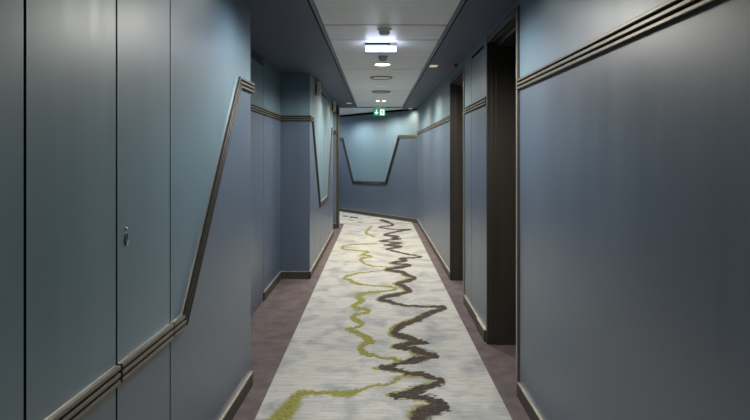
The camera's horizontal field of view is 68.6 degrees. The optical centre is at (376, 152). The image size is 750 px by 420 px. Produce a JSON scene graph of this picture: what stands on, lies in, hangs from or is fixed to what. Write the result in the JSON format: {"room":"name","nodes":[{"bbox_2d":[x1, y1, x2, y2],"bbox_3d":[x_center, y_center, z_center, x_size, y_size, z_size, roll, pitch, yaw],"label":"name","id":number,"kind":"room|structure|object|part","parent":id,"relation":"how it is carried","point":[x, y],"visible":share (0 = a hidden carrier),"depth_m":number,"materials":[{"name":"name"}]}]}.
{"room":"hotel corridor","nodes":[
{"label":"hotel corridor","id":0,"kind":"room"},
{"bbox_2d":[170,0,250,419],"bbox_3d":[-0.917,0.255,0.453,0.320,2.290,5.743,0,0,0],"label":"wall","id":1,"kind":"structure","parent":0,"point":[210,40],"depth_m":2.56,"materials":[{"name":"paint"}]},
{"bbox_2d":[0,0,22,419],"bbox_3d":[-0.826,0.251,1.061,0.048,2.274,0.415,0,0,2],"label":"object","id":2,"kind":"structure","parent":1,"relation":"in","point":[11,11],"depth_m":1.23,"materials":[{"name":"paint"}]},
{"bbox_2d":[23,0,120,419],"bbox_3d":[-0.814,0.251,1.485,0.048,2.274,0.415,0,0,2],"label":"door","id":3,"kind":"structure","parent":1,"relation":"in","point":[70,369],"depth_m":1.44,"materials":[{"name":"paint"}]},
{"bbox_3d":[-0.799,0.682,1.483,0.018,0.062,0.411,0,0,2],"label":"rail","id":4,"kind":"part","parent":3,"relation":"part of","materials":[{"name":"brown metal"}]},
{"bbox_3d":[-0.823,1.035,1.486,0.030,0.706,0.414,0,0,2],"label":"panel","id":5,"kind":"part","parent":3,"relation":"part of","materials":[{"name":"paint"}]},
{"bbox_2d":[116,0,173,419],"bbox_3d":[-0.802,0.251,1.902,0.048,2.274,0.402,0,0,2],"label":"door","id":6,"kind":"structure","parent":1,"relation":"in","point":[144,332],"depth_m":1.87,"materials":[{"name":"paint"}]},
{"bbox_3d":[-0.811,1.035,1.903,0.030,0.706,0.401,0,0,2],"label":"panel","id":7,"kind":"part","parent":6,"relation":"part of","materials":[{"name":"paint"}]},
{"bbox_3d":[-0.787,0.682,1.900,0.018,0.062,0.398,0,0,2],"label":"rail","id":8,"kind":"part","parent":6,"relation":"part of","materials":[{"name":"brown metal"}]},
{"bbox_2d":[170,76,254,337],"bbox_3d":[-0.764,0.145,2.720,0.018,1.135,1.228,0,0,2],"label":"trim","id":9,"kind":"structure","parent":1,"relation":"attached to","point":[181,322],"depth_m":2.52,"materials":[{"name":"brown wood"}]},
{"bbox_2d":[220,371,252,419],"bbox_3d":[-0.767,1.357,2.713,0.013,0.085,1.206,0,0,2],"label":"baseboard","id":10,"kind":"structure","parent":1,"relation":"attached to","point":[235,404],"depth_m":3.01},
{"bbox_2d":[251,49,279,291],"bbox_3d":[-1.130,0.255,4.732,0.120,2.290,2.855,0,0,0],"label":"wall","id":11,"kind":"structure","parent":0,"point":[271,76],"depth_m":5.55,"materials":[{"name":"paint"}]},
{"bbox_2d":[251,57,264,314],"bbox_3d":[-1.076,0.284,4.748,0.048,2.208,0.889,0,0,0],"label":"door","id":12,"kind":"structure","parent":11,"relation":"in","point":[257,109],"depth_m":4.90,"materials":[{"name":"paint"}]},
{"bbox_3d":[-1.085,-0.606,4.749,0.030,0.429,0.888,0,0,0],"label":"panel","id":13,"kind":"part","parent":12,"relation":"part of","materials":[{"name":"blue paint"}]},
{"bbox_3d":[-1.085,0.498,4.749,0.030,1.779,0.888,0,0,0],"label":"panel","id":14,"kind":"part","parent":12,"relation":"part of","materials":[{"name":"paint"}]},
{"bbox_3d":[-1.061,-0.391,4.747,0.018,0.062,0.885,0,0,0],"label":"rail","id":15,"kind":"part","parent":12,"relation":"part of","materials":[{"name":"brown metal"}]},
{"bbox_2d":[263,271,280,300],"bbox_3d":[-1.063,1.357,5.660,0.013,0.085,0.920,0,0,0],"label":"baseboard","id":16,"kind":"structure","parent":11,"relation":"attached to","point":[272,285],"depth_m":5.54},
{"bbox_2d":[263,109,281,120],"bbox_3d":[-1.061,-0.391,5.660,0.018,0.062,0.920,0,0,0],"label":"trim","id":17,"kind":"structure","parent":11,"relation":"attached to","point":[267,112],"depth_m":5.61,"materials":[{"name":"wood"}]},
{"bbox_2d":[280,73,335,270],"bbox_3d":[-0.952,0.255,8.295,0.417,2.290,4.350,0,0,0],"label":"wall","id":18,"kind":"structure","parent":0,"point":[305,226],"depth_m":6.12,"materials":[{"name":"paint"}]},
{"bbox_2d":[281,271,310,278],"bbox_3d":[-0.901,1.357,6.114,0.338,0.085,0.013,0,0,0],"label":"baseboard","id":19,"kind":"structure","parent":18,"relation":"attached to","point":[284,274],"depth_m":6.11,"materials":[{"name":"brown wood"}]},
{"bbox_2d":[281,115,310,120],"bbox_3d":[-0.899,-0.391,6.111,0.342,0.062,0.018,0,0,0],"label":"trim","id":20,"kind":"structure","parent":18,"relation":"attached to","point":[284,117],"depth_m":6.12,"materials":[{"name":"wood"}]},
{"bbox_2d":[316,81,320,95],"bbox_3d":[-0.713,-0.790,6.750,0.062,0.176,0.080,0,0,0],"label":"wall sconce","id":21,"kind":"object","parent":18,"relation":"attached to","point":[318,84],"visible":1,"depth_m":6.71,"materials":[{"name":"beige metal"}]},
{"bbox_2d":[309,115,333,206],"bbox_3d":[-0.735,0.142,7.751,0.018,1.128,3.298,0,0,0],"label":"trim","id":22,"kind":"structure","parent":18,"relation":"attached to","point":[326,198],"depth_m":7.02,"materials":[{"name":"brown wood"}]},
{"bbox_2d":[310,230,333,277],"bbox_3d":[-0.738,1.357,7.754,0.013,0.085,3.292,0,0,0],"label":"baseboard","id":23,"kind":"structure","parent":18,"relation":"attached to","point":[324,248],"depth_m":7.32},
{"bbox_2d":[332,101,335,110],"bbox_3d":[-0.713,-0.790,9.250,0.062,0.176,0.080,0,0,0],"label":"wall sconce","id":24,"kind":"object","parent":18,"relation":"attached to","point":[333,102],"visible":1,"depth_m":9.21,"materials":[{"name":"beige metal"}]},
{"bbox_2d":[336,105,339,228],"bbox_3d":[-0.724,0.256,10.338,0.040,2.289,0.285,0,0,0],"label":"trim","id":25,"kind":"structure","parent":18,"relation":"attached to","point":[337,106],"depth_m":10.20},
{"bbox_2d":[340,109,417,218],"bbox_3d":[-0.531,0.220,12.821,0.120,2.360,4.612,0,0,-38],"label":"wall","id":26,"kind":"structure","parent":0,"point":[370,140],"depth_m":11.93,"materials":[{"name":"paint"}]},
{"bbox_2d":[340,208,416,222],"bbox_3d":[-0.587,1.357,12.785,0.013,0.085,4.600,0,0,-38],"label":"baseboard","id":27,"kind":"structure","parent":26,"relation":"attached to","point":[413,220],"depth_m":11.91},
{"bbox_2d":[340,134,417,184],"bbox_3d":[-0.586,0.164,12.779,0.018,1.078,4.610,0,0,-38],"label":"trim","id":28,"kind":"structure","parent":26,"relation":"attached to","point":[410,135],"depth_m":11.81,"materials":[{"name":"brown wood"}]},
{"bbox_2d":[232,222,529,419],"bbox_3d":[-1.650,1.425,6.900,5.900,0.050,18.600,0,0,0],"label":"floor","id":29,"kind":"structure","parent":0,"point":[274,322],"depth_m":4.20,"materials":[{"name":"brown carpet"}]},
{"bbox_2d":[340,211,411,223],"bbox_3d":[-0.766,1.397,11.798,1.469,0.006,3.251,0,0,-38],"label":"carpet runner","id":30,"kind":"object","parent":29,"relation":"on","point":[345,217],"visible":0.48,"depth_m":11.36,"materials":[{"name":"beige carpet"}]},
{"bbox_2d":[255,224,511,419],"bbox_3d":[0.036,1.397,4.235,1.347,0.006,13.230,0,0,0],"label":"carpet runner","id":31,"kind":"object","parent":29,"relation":"on","point":[379,335],"visible":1,"depth_m":3.94,"materials":[{"name":"beige carpet"}]},
{"bbox_2d":[246,0,516,114],"bbox_3d":[-1.650,-0.940,6.900,5.900,0.101,18.600,0,0,0],"label":"ceiling","id":32,"kind":"structure","parent":0,"point":[326,40],"depth_m":4.33,"materials":[{"name":"paint"}]},
{"bbox_3d":[-1.412,-0.908,12.528,1.490,0.024,5.000,0,0,-38],"label":"panel","id":33,"kind":"part","parent":32,"relation":"part of","materials":[{"name":"paint"}]},
{"bbox_2d":[373,107,385,115],"bbox_3d":[0.058,-0.805,10.600,0.236,0.170,0.040,0,0,0],"label":"exit sign","id":34,"kind":"object","parent":32,"relation":"hanging from","point":[378,111],"visible":1,"depth_m":10.59,"materials":[{"name":"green plastic"}]},
{"bbox_3d":[0.062,-0.907,9.504,0.861,0.026,2.304,0,0,0],"label":"panel","id":35,"kind":"part","parent":32,"relation":"part of","materials":[{"name":"metal"}]},
{"bbox_2d":[365,43,396,54],"bbox_3d":[0.036,-0.851,4.486,0.252,0.087,0.092,0,0,0],"label":"emergency light","id":36,"kind":"object","parent":32,"relation":"hanging from","point":[371,48],"visible":1,"depth_m":4.45,"materials":[{"name":"white plastic"}]},
{"bbox_2d":[366,47,395,51],"bbox_3d":[0.036,-0.840,4.484,0.244,0.041,0.084,0,0,0],"label":"diffuser","id":37,"kind":"object","parent":36,"relation":"attached to","point":[368,49],"depth_m":4.44,"materials":[{"name":"white plastic"}]},
{"bbox_2d":[371,90,390,92],"bbox_3d":[0.065,-0.888,7.990,0.280,0.012,0.280,0,0,0],"label":"ceiling vent","id":38,"kind":"object","parent":32,"relation":"in","point":[376,91],"visible":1,"depth_m":7.93,"materials":[{"name":"grey plastic"}]},
{"bbox_3d":[0.062,-0.907,8.100,0.861,0.026,0.456,0,0,0],"label":"panel","id":39,"kind":"part","parent":32,"relation":"part of","materials":[{"name":"metal"}]},
{"bbox_2d":[370,76,392,79],"bbox_3d":[0.055,-0.888,6.500,0.270,0.012,0.270,0,0,0],"label":"ceiling vent","id":40,"kind":"object","parent":32,"relation":"in","point":[371,77],"visible":1,"depth_m":6.46,"materials":[{"name":"metal"}]},
{"bbox_2d":[374,63,390,65],"bbox_3d":[0.060,-0.890,5.530,0.176,0.008,0.176,0,0,0],"label":"recessed light","id":41,"kind":"object","parent":32,"relation":"in","point":[375,64],"visible":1,"depth_m":5.52,"materials":[{"name":"white plastic"}]},
{"bbox_3d":[0.062,-0.907,6.865,0.861,0.026,1.966,0,0,0],"label":"panel","id":42,"kind":"part","parent":32,"relation":"part of","materials":[{"name":"metal"}]},
{"bbox_2d":[378,55,387,61],"bbox_3d":[0.058,-0.871,5.080,0.098,0.047,0.098,0,0,0],"label":"smoke detector","id":43,"kind":"object","parent":32,"relation":"attached to","point":[382,58],"visible":1,"depth_m":5.05,"materials":[{"name":"grey plastic"}]},
{"bbox_2d":[377,28,391,35],"bbox_3d":[0.057,-0.871,3.970,0.104,0.047,0.104,0,0,0],"label":"smoke detector","id":44,"kind":"object","parent":32,"relation":"attached to","point":[382,31],"visible":1,"depth_m":3.94,"materials":[{"name":"white plastic"}]},
{"bbox_3d":[0.057,-0.888,3.970,0.104,0.012,0.104,0,0,0],"label":"plate","id":45,"kind":"part","parent":44,"relation":"part of","materials":[{"name":"white plastic"}]},
{"bbox_3d":[0.062,-0.907,5.110,0.861,0.026,1.496,0,0,0],"label":"panel","id":46,"kind":"part","parent":32,"relation":"part of","materials":[{"name":"metal"}]},
{"bbox_3d":[0.062,-0.907,4.095,0.861,0.026,0.486,0,0,0],"label":"panel","id":47,"kind":"part","parent":32,"relation":"part of","materials":[{"name":"metal"}]},
{"bbox_3d":[0.062,-0.907,3.090,0.861,0.026,1.476,0,0,0],"label":"panel","id":48,"kind":"part","parent":32,"relation":"part of","materials":[{"name":"metal"}]},
{"bbox_2d":[418,0,749,419],"bbox_3d":[0.880,0.255,4.295,0.121,2.290,13.390,0,0,0],"label":"wall","id":49,"kind":"structure","parent":0,"point":[635,155],"depth_m":1.79,"materials":[{"name":"paint"}]},
{"bbox_2d":[417,219,449,278],"bbox_3d":[0.814,1.357,8.515,0.013,0.085,4.910,0,0,0],"label":"baseboard","id":50,"kind":"structure","parent":49,"relation":"attached to","point":[446,269],"depth_m":7.52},
{"bbox_2d":[417,115,449,134],"bbox_3d":[0.811,-0.391,8.515,0.018,0.062,4.910,0,0,0],"label":"trim","id":51,"kind":"structure","parent":49,"relation":"attached to","point":[447,118],"depth_m":7.48,"materials":[{"name":"wood"}]},
{"bbox_2d":[449,66,464,294],"bbox_3d":[0.951,0.297,5.595,0.289,2.205,0.961,0,0,0],"label":"door frame","id":52,"kind":"structure","parent":49,"relation":"in","point":[457,82],"depth_m":6.03,"materials":[{"name":"brown wood"}]},
{"bbox_2d":[463,295,470,313],"bbox_3d":[0.814,1.357,4.932,0.013,0.085,0.356,0,0,0],"label":"baseboard","id":53,"kind":"structure","parent":49,"relation":"attached to","point":[466,302],"depth_m":4.94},
{"bbox_2d":[463,104,470,113],"bbox_3d":[0.811,-0.391,4.932,0.018,0.062,0.356,0,0,0],"label":"trim","id":54,"kind":"structure","parent":49,"relation":"attached to","point":[467,108],"depth_m":4.90,"materials":[{"name":"wood"}]},
{"bbox_2d":[470,33,487,341],"bbox_3d":[0.824,0.257,4.410,0.053,2.286,0.672,0,0,0],"label":"wall panel","id":55,"kind":"object","parent":49,"relation":"in","point":[478,105],"depth_m":4.42,"materials":[{"name":"blue paint"}]},
{"bbox_3d":[0.814,1.357,4.575,0.013,0.085,0.341,0,0,0],"label":"kick plate","id":56,"kind":"part","parent":55,"relation":"part of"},
{"bbox_2d":[472,45,483,58],"bbox_3d":[0.819,-0.815,4.465,0.002,0.020,0.510,0,0,0],"label":"slot vent","id":57,"kind":"object","parent":55,"relation":"attached to","point":[482,47],"visible":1,"depth_m":4.43,"materials":[{"name":"black metal"}]},
{"bbox_3d":[0.811,-0.391,4.407,0.018,0.062,0.667,0,0,0],"label":"rail","id":58,"kind":"part","parent":55,"relation":"part of","materials":[{"name":"wood"}]},
{"bbox_3d":[0.835,0.498,4.410,0.030,1.779,0.670,0,0,0],"label":"panel","id":59,"kind":"part","parent":55,"relation":"part of","materials":[{"name":"paint"}]},
{"bbox_3d":[0.835,-0.638,4.410,0.030,0.495,0.670,0,0,0],"label":"panel","id":60,"kind":"part","parent":55,"relation":"part of","materials":[{"name":"blue paint"}]},
{"bbox_3d":[0.808,1.357,4.240,0.023,0.087,0.320,0,0,0],"label":"kick plate","id":61,"kind":"part","parent":55,"relation":"part of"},
{"bbox_2d":[486,5,519,394],"bbox_3d":[0.951,0.275,3.610,0.289,2.250,0.891,0,0,0],"label":"door frame","id":62,"kind":"structure","parent":49,"relation":"in","point":[503,43],"depth_m":4.01,"materials":[{"name":"brown wood"}]},
{"bbox_2d":[517,382,542,419],"bbox_3d":[0.814,1.357,0.380,0.013,0.085,5.560,0,0,0],"label":"baseboard","id":63,"kind":"structure","parent":49,"relation":"attached to","point":[530,409],"depth_m":2.95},
{"bbox_2d":[516,0,723,89],"bbox_3d":[0.811,-0.391,0.380,0.018,0.062,5.560,0,0,0],"label":"trim","id":64,"kind":"structure","parent":49,"relation":"attached to","point":[668,12],"depth_m":1.80,"materials":[{"name":"brown metal"}]}
]}

